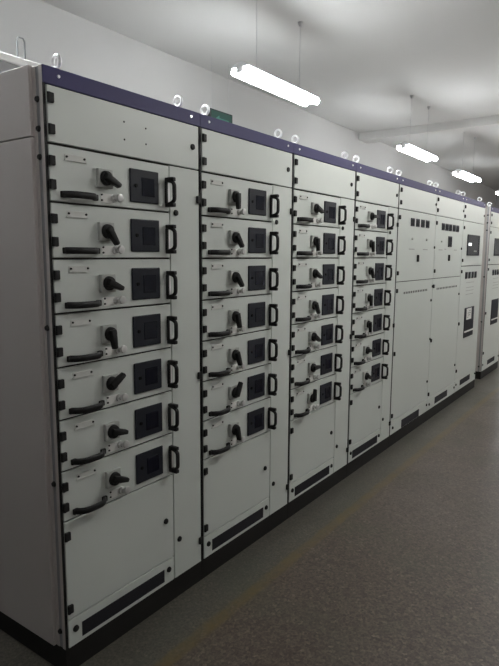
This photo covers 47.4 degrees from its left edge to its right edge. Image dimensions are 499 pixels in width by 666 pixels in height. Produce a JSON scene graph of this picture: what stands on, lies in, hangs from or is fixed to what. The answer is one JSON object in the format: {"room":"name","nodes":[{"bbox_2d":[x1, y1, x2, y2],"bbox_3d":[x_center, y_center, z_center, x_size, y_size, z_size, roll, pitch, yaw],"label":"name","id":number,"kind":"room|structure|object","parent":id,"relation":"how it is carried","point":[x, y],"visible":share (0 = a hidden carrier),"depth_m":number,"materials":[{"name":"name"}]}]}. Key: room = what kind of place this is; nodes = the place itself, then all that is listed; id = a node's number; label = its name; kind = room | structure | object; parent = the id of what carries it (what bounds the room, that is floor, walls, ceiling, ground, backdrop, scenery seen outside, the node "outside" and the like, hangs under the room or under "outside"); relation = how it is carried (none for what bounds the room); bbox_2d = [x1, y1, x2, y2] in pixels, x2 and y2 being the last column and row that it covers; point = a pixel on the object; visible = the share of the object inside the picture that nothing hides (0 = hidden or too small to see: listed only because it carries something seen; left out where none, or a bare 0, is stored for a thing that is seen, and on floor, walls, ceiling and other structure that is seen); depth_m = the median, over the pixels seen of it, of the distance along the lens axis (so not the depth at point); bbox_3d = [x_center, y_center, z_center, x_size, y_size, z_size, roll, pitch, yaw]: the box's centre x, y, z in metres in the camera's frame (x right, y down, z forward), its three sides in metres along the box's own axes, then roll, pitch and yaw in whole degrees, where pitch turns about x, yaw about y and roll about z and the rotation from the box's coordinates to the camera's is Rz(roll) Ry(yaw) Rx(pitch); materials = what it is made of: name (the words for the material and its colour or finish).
{"room":"electrical room","nodes":[
{"label":"electrical room","id":0,"kind":"room"},
{"bbox_2d":[0,0,495,206],"bbox_3d":[1.007,-1.201,7.943,0.100,3.600,20.050,6,10,35],"label":"wall","id":1,"kind":"structure","parent":0,"point":[88,49],"depth_m":5.29,"materials":[{"name":"paint"}]},
{"bbox_2d":[359,115,498,142],"bbox_3d":[4.411,-2.679,6.723,6.600,0.105,0.290,6,10,35],"label":"beam","id":2,"kind":"structure","parent":1,"relation":"attached to","point":[490,122],"depth_m":7.93,"materials":[{"name":"white paint"}]},
{"bbox_2d":[0,356,498,665],"bbox_3d":[3.726,0.811,6.256,6.600,0.100,19.850,6,10,35],"label":"floor","id":3,"kind":"structure","parent":0,"point":[396,563],"depth_m":2.79,"materials":[{"name":"concrete"}]},
{"bbox_2d":[0,54,202,665],"bbox_3d":[-0.844,0.096,2.589,1.053,2.264,0.804,6,10,35],"label":"tall cabinet","id":4,"kind":"object","parent":3,"relation":"on","point":[100,374],"visible":1,"depth_m":2.18,"materials":[{"name":"white metal"}]},
{"bbox_2d":[0,36,38,72],"bbox_3d":[0.489,-1.383,4.580,0.310,0.268,5.842,6,10,35],"label":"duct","id":5,"kind":"object","parent":4,"relation":"on","point":[8,62],"visible":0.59,"depth_m":2.31,"materials":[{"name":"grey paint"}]},
{"bbox_2d":[96,168,112,188],"bbox_3d":[-0.533,-0.569,2.093,0.018,0.068,0.070,6,10,35],"label":"switch plate","id":6,"kind":"object","parent":4,"relation":"attached to","point":[101,183],"depth_m":2.07,"materials":[{"name":"grey plastic"}]},
{"bbox_2d":[97,222,113,240],"bbox_3d":[-0.534,-0.379,2.119,0.018,0.068,0.070,6,10,35],"label":"switch plate","id":7,"kind":"object","parent":4,"relation":"attached to","point":[102,234],"depth_m":2.09,"materials":[{"name":"grey plastic"}]},
{"bbox_2d":[99,274,115,292],"bbox_3d":[-0.535,-0.188,2.145,0.018,0.068,0.070,6,10,35],"label":"switch plate","id":8,"kind":"object","parent":4,"relation":"attached to","point":[104,279],"depth_m":2.12,"materials":[{"name":"grey plastic"}]},
{"bbox_2d":[100,324,116,343],"bbox_3d":[-0.536,0.003,2.171,0.018,0.068,0.070,6,10,35],"label":"switch plate","id":9,"kind":"object","parent":4,"relation":"attached to","point":[105,334],"depth_m":2.15,"materials":[{"name":"grey plastic"}]},
{"bbox_2d":[102,373,118,392],"bbox_3d":[-0.537,0.193,2.197,0.018,0.068,0.070,6,10,35],"label":"switch plate","id":10,"kind":"object","parent":4,"relation":"attached to","point":[107,378],"depth_m":2.17,"materials":[{"name":"white plastic"}]},
{"bbox_2d":[103,421,119,441],"bbox_3d":[-0.538,0.384,2.224,0.018,0.068,0.070,6,10,35],"label":"switch plate","id":11,"kind":"object","parent":4,"relation":"attached to","point":[108,426],"depth_m":2.20,"materials":[{"name":"white plastic"}]},
{"bbox_2d":[105,467,120,488],"bbox_3d":[-0.540,0.574,2.250,0.018,0.068,0.070,6,10,35],"label":"switch plate","id":12,"kind":"object","parent":4,"relation":"attached to","point":[110,472],"depth_m":2.23,"materials":[{"name":"white plastic"}]},
{"bbox_2d":[82,570,164,635],"bbox_3d":[-0.515,1.119,2.378,0.005,0.059,0.453,6,10,35],"label":"vent grille","id":13,"kind":"object","parent":4,"relation":"attached to","point":[100,616],"depth_m":2.36,"materials":[{"name":"metal"}]},
{"bbox_2d":[197,104,293,578],"bbox_3d":[-0.379,0.010,3.236,1.053,2.264,0.796,6,10,35],"label":"tall cabinet","id":14,"kind":"object","parent":3,"relation":"on","point":[245,174],"visible":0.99,"depth_m":2.90,"materials":[{"name":"white metal"}]},
{"bbox_2d":[229,421,238,436],"bbox_3d":[-0.079,0.489,2.889,0.018,0.068,0.070,6,10,35],"label":"switch plate","id":15,"kind":"object","parent":14,"relation":"attached to","point":[233,425],"depth_m":2.87,"materials":[{"name":"white plastic"}]},
{"bbox_2d":[229,384,238,399],"bbox_3d":[-0.078,0.298,2.863,0.018,0.068,0.070,6,10,35],"label":"switch plate","id":16,"kind":"object","parent":14,"relation":"attached to","point":[233,388],"depth_m":2.84,"materials":[{"name":"white plastic"}]},
{"bbox_2d":[229,347,238,361],"bbox_3d":[-0.077,0.108,2.837,0.018,0.068,0.070,6,10,35],"label":"switch plate","id":17,"kind":"object","parent":14,"relation":"attached to","point":[233,351],"depth_m":2.81,"materials":[{"name":"grey plastic"}]},
{"bbox_2d":[229,309,238,323],"bbox_3d":[-0.076,-0.083,2.811,0.018,0.068,0.070,6,10,35],"label":"switch plate","id":18,"kind":"object","parent":14,"relation":"attached to","point":[233,313],"depth_m":2.79,"materials":[{"name":"grey plastic"}]},
{"bbox_2d":[229,270,238,283],"bbox_3d":[-0.075,-0.273,2.785,0.018,0.068,0.070,6,10,35],"label":"switch plate","id":19,"kind":"object","parent":14,"relation":"attached to","point":[233,279],"depth_m":2.76,"materials":[{"name":"grey plastic"}]},
{"bbox_2d":[229,230,238,244],"bbox_3d":[-0.074,-0.464,2.759,0.018,0.068,0.070,6,10,35],"label":"switch plate","id":20,"kind":"object","parent":14,"relation":"attached to","point":[233,240],"depth_m":2.73,"materials":[{"name":"grey plastic"}]},
{"bbox_2d":[229,189,239,204],"bbox_3d":[-0.073,-0.654,2.733,0.018,0.068,0.070,6,10,35],"label":"switch plate","id":21,"kind":"object","parent":14,"relation":"attached to","point":[232,192],"depth_m":2.71,"materials":[{"name":"grey plastic"}]},
{"bbox_2d":[212,508,262,550],"bbox_3d":[-0.055,1.034,3.018,0.005,0.059,0.453,6,10,35],"label":"vent grille","id":22,"kind":"object","parent":14,"relation":"attached to","point":[238,527],"depth_m":3.00,"materials":[{"name":"black metal"}]},
{"bbox_2d":[287,135,356,518],"bbox_3d":[0.088,-0.077,3.885,1.053,2.264,0.809,6,10,35],"label":"tall cabinet","id":23,"kind":"object","parent":3,"relation":"on","point":[323,219],"visible":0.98,"depth_m":3.56,"materials":[{"name":"white metal"}]},
{"bbox_2d":[307,391,312,403],"bbox_3d":[0.383,0.403,3.533,0.018,0.068,0.070,6,10,35],"label":"switch plate","id":24,"kind":"object","parent":23,"relation":"attached to","point":[309,393],"depth_m":3.51,"materials":[{"name":"white plastic"}]},
{"bbox_2d":[308,361,314,373],"bbox_3d":[0.384,0.212,3.507,0.018,0.068,0.070,6,10,35],"label":"switch plate","id":25,"kind":"object","parent":23,"relation":"attached to","point":[311,364],"depth_m":3.48,"materials":[{"name":"grey plastic"}]},
{"bbox_2d":[295,466,328,495],"bbox_3d":[0.408,0.948,3.662,0.005,0.059,0.453,6,10,35],"label":"vent grille","id":26,"kind":"object","parent":23,"relation":"attached to","point":[308,482],"depth_m":3.65,"materials":[{"name":"black metal"}]},
{"bbox_2d":[308,331,315,342],"bbox_3d":[0.385,0.022,3.481,0.018,0.068,0.070,6,10,35],"label":"switch plate","id":27,"kind":"object","parent":23,"relation":"attached to","point":[311,334],"depth_m":3.46,"materials":[{"name":"grey plastic"}]},
{"bbox_2d":[309,299,316,310],"bbox_3d":[0.386,-0.169,3.454,0.018,0.068,0.070,6,10,35],"label":"switch plate","id":28,"kind":"object","parent":23,"relation":"attached to","point":[312,302],"depth_m":3.43,"materials":[{"name":"grey plastic"}]},
{"bbox_2d":[310,268,316,278],"bbox_3d":[0.387,-0.359,3.428,0.018,0.068,0.070,6,10,35],"label":"switch plate","id":29,"kind":"object","parent":23,"relation":"attached to","point":[313,271],"depth_m":3.40,"materials":[{"name":"grey plastic"}]},
{"bbox_2d":[310,235,317,246],"bbox_3d":[0.388,-0.549,3.402,0.018,0.068,0.070,6,10,35],"label":"switch plate","id":30,"kind":"object","parent":23,"relation":"attached to","point":[313,238],"depth_m":3.38,"materials":[{"name":"grey plastic"}]},
{"bbox_2d":[311,202,318,214],"bbox_3d":[0.389,-0.740,3.376,0.018,0.068,0.070,6,10,35],"label":"switch plate","id":31,"kind":"object","parent":23,"relation":"attached to","point":[314,205],"depth_m":3.35,"materials":[{"name":"grey plastic"}]},
{"bbox_2d":[347,155,399,476],"bbox_3d":[0.553,-0.163,4.531,1.053,2.264,0.789,6,10,35],"label":"tall cabinet","id":32,"kind":"object","parent":3,"relation":"on","point":[376,190],"visible":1,"depth_m":4.21,"materials":[{"name":"white metal"}]},
{"bbox_2d":[352,435,376,457],"bbox_3d":[0.879,0.861,4.316,0.005,0.059,0.453,6,10,35],"label":"vent grille","id":33,"kind":"object","parent":32,"relation":"attached to","point":[367,444],"depth_m":4.30,"materials":[{"name":"black metal"}]},
{"bbox_2d":[362,371,367,380],"bbox_3d":[0.854,0.316,4.187,0.018,0.068,0.070,6,10,35],"label":"switch plate","id":34,"kind":"object","parent":32,"relation":"attached to","point":[364,373],"depth_m":4.16,"materials":[{"name":"grey plastic"}]},
{"bbox_2d":[363,345,368,354],"bbox_3d":[0.855,0.125,4.161,0.018,0.068,0.070,6,10,35],"label":"switch plate","id":35,"kind":"object","parent":32,"relation":"attached to","point":[365,347],"depth_m":4.13,"materials":[{"name":"grey plastic"}]},
{"bbox_2d":[364,319,369,328],"bbox_3d":[0.856,-0.065,4.135,0.018,0.068,0.070,6,10,35],"label":"switch plate","id":36,"kind":"object","parent":32,"relation":"attached to","point":[366,321],"depth_m":4.11,"materials":[{"name":"grey plastic"}]},
{"bbox_2d":[365,293,370,302],"bbox_3d":[0.857,-0.256,4.109,0.018,0.068,0.070,6,10,35],"label":"switch plate","id":37,"kind":"object","parent":32,"relation":"attached to","point":[367,295],"depth_m":4.08,"materials":[{"name":"grey plastic"}]},
{"bbox_2d":[366,266,371,275],"bbox_3d":[0.858,-0.446,4.083,0.018,0.068,0.070,6,10,35],"label":"switch plate","id":38,"kind":"object","parent":32,"relation":"attached to","point":[368,268],"depth_m":4.06,"materials":[{"name":"grey plastic"}]},
{"bbox_2d":[367,239,372,248],"bbox_3d":[0.859,-0.637,4.057,0.018,0.068,0.070,6,10,35],"label":"switch plate","id":39,"kind":"object","parent":32,"relation":"attached to","point":[369,241],"depth_m":4.03,"materials":[{"name":"grey plastic"}]},
{"bbox_2d":[368,211,373,221],"bbox_3d":[0.860,-0.827,4.031,0.018,0.068,0.070,6,10,35],"label":"switch plate","id":40,"kind":"object","parent":32,"relation":"attached to","point":[370,213],"depth_m":4.00,"materials":[{"name":"grey plastic"}]},
{"bbox_2d":[388,170,437,447],"bbox_3d":[1.040,-0.257,5.240,1.016,2.264,0.938,6,10,35],"label":"tall cabinet","id":41,"kind":"object","parent":3,"relation":"on","point":[417,201],"visible":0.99,"depth_m":4.91,"materials":[{"name":"white metal"}]},
{"bbox_2d":[401,409,418,427],"bbox_3d":[1.445,0.764,5.104,0.005,0.070,0.446,6,10,35],"label":"vent grille","id":42,"kind":"object","parent":41,"relation":"attached to","point":[413,415],"depth_m":5.09,"materials":[{"name":"black metal"}]},
{"bbox_2d":[426,182,464,420],"bbox_3d":[1.576,-0.357,5.986,1.016,2.264,0.908,6,10,35],"label":"tall cabinet","id":43,"kind":"object","parent":3,"relation":"on","point":[449,215],"visible":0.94,"depth_m":5.67,"materials":[{"name":"white metal"}]},
{"bbox_2d":[434,390,446,403],"bbox_3d":[1.962,0.650,5.821,0.005,0.066,0.413,6,10,35],"label":"vent grille","id":44,"kind":"object","parent":43,"relation":"attached to","point":[441,395],"depth_m":5.80,"materials":[{"name":"black metal"}]},
{"bbox_2d":[453,191,485,401],"bbox_3d":[2.096,-0.453,6.711,1.012,2.264,0.883,6,10,35],"label":"tall cabinet","id":45,"kind":"object","parent":3,"relation":"on","point":[474,210],"visible":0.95,"depth_m":6.39,"materials":[{"name":"white metal"}]},
{"bbox_2d":[460,374,469,384],"bbox_3d":[2.475,0.535,6.532,0.005,0.062,0.413,6,10,35],"label":"vent grille","id":46,"kind":"object","parent":45,"relation":"attached to","point":[464,379],"depth_m":6.54,"materials":[{"name":"black metal"}]},
{"bbox_2d":[475,202,498,378],"bbox_3d":[2.886,-0.611,7.895,1.012,2.264,0.991,6,10,35],"label":"tall cabinet","id":47,"kind":"object","parent":3,"relation":"on","point":[487,353],"visible":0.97,"depth_m":7.37,"materials":[{"name":"white metal"}]},
{"bbox_2d":[487,356,494,363],"bbox_3d":[3.297,0.371,7.759,0.005,0.062,0.413,6,10,35],"label":"vent grille","id":48,"kind":"object","parent":47,"relation":"attached to","point":[491,359],"depth_m":7.77,"materials":[{"name":"grey metal"}]},
{"bbox_2d":[40,0,498,189],"bbox_3d":[3.744,-2.657,5.781,6.600,0.100,19.850,6,10,35],"label":"ceiling","id":49,"kind":"structure","parent":0,"point":[363,60],"depth_m":5.04,"materials":[{"name":"white paint"}]},
{"bbox_2d":[207,94,231,122],"bbox_3d":[-0.276,-2.258,5.389,0.040,0.623,0.345,6,10,35],"label":"exit sign","id":50,"kind":"object","parent":49,"relation":"hanging from","point":[213,113],"visible":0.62,"depth_m":5.38,"materials":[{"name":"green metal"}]},
{"bbox_2d":[231,14,318,106],"bbox_3d":[0.224,-2.120,4.264,0.156,0.587,1.012,6,10,35],"label":"hanging lamp","id":51,"kind":"object","parent":49,"relation":"hanging from","point":[242,70],"visible":1,"depth_m":4.18,"materials":[{"name":"white plastic"}]},
{"bbox_2d":[397,95,437,161],"bbox_3d":[2.024,-2.433,6.769,0.156,0.627,1.012,6,10,35],"label":"hanging lamp","id":52,"kind":"object","parent":49,"relation":"hanging from","point":[405,147],"visible":1,"depth_m":6.67,"materials":[{"name":"white plastic"}]},
{"bbox_2d":[453,132,480,181],"bbox_3d":[3.289,-2.653,8.530,0.156,0.657,1.012,6,10,35],"label":"hanging lamp","id":53,"kind":"object","parent":49,"relation":"hanging from","point":[459,173],"visible":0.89,"depth_m":8.42,"materials":[{"name":"white plastic"}]},
{"bbox_2d":[495,190,498,208],"bbox_3d":[9.525,-1.996,14.069,6.600,3.600,0.100,6,10,35],"label":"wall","id":54,"kind":"structure","parent":0,"point":[497,196],"depth_m":15.71,"materials":[{"name":"white paint"}]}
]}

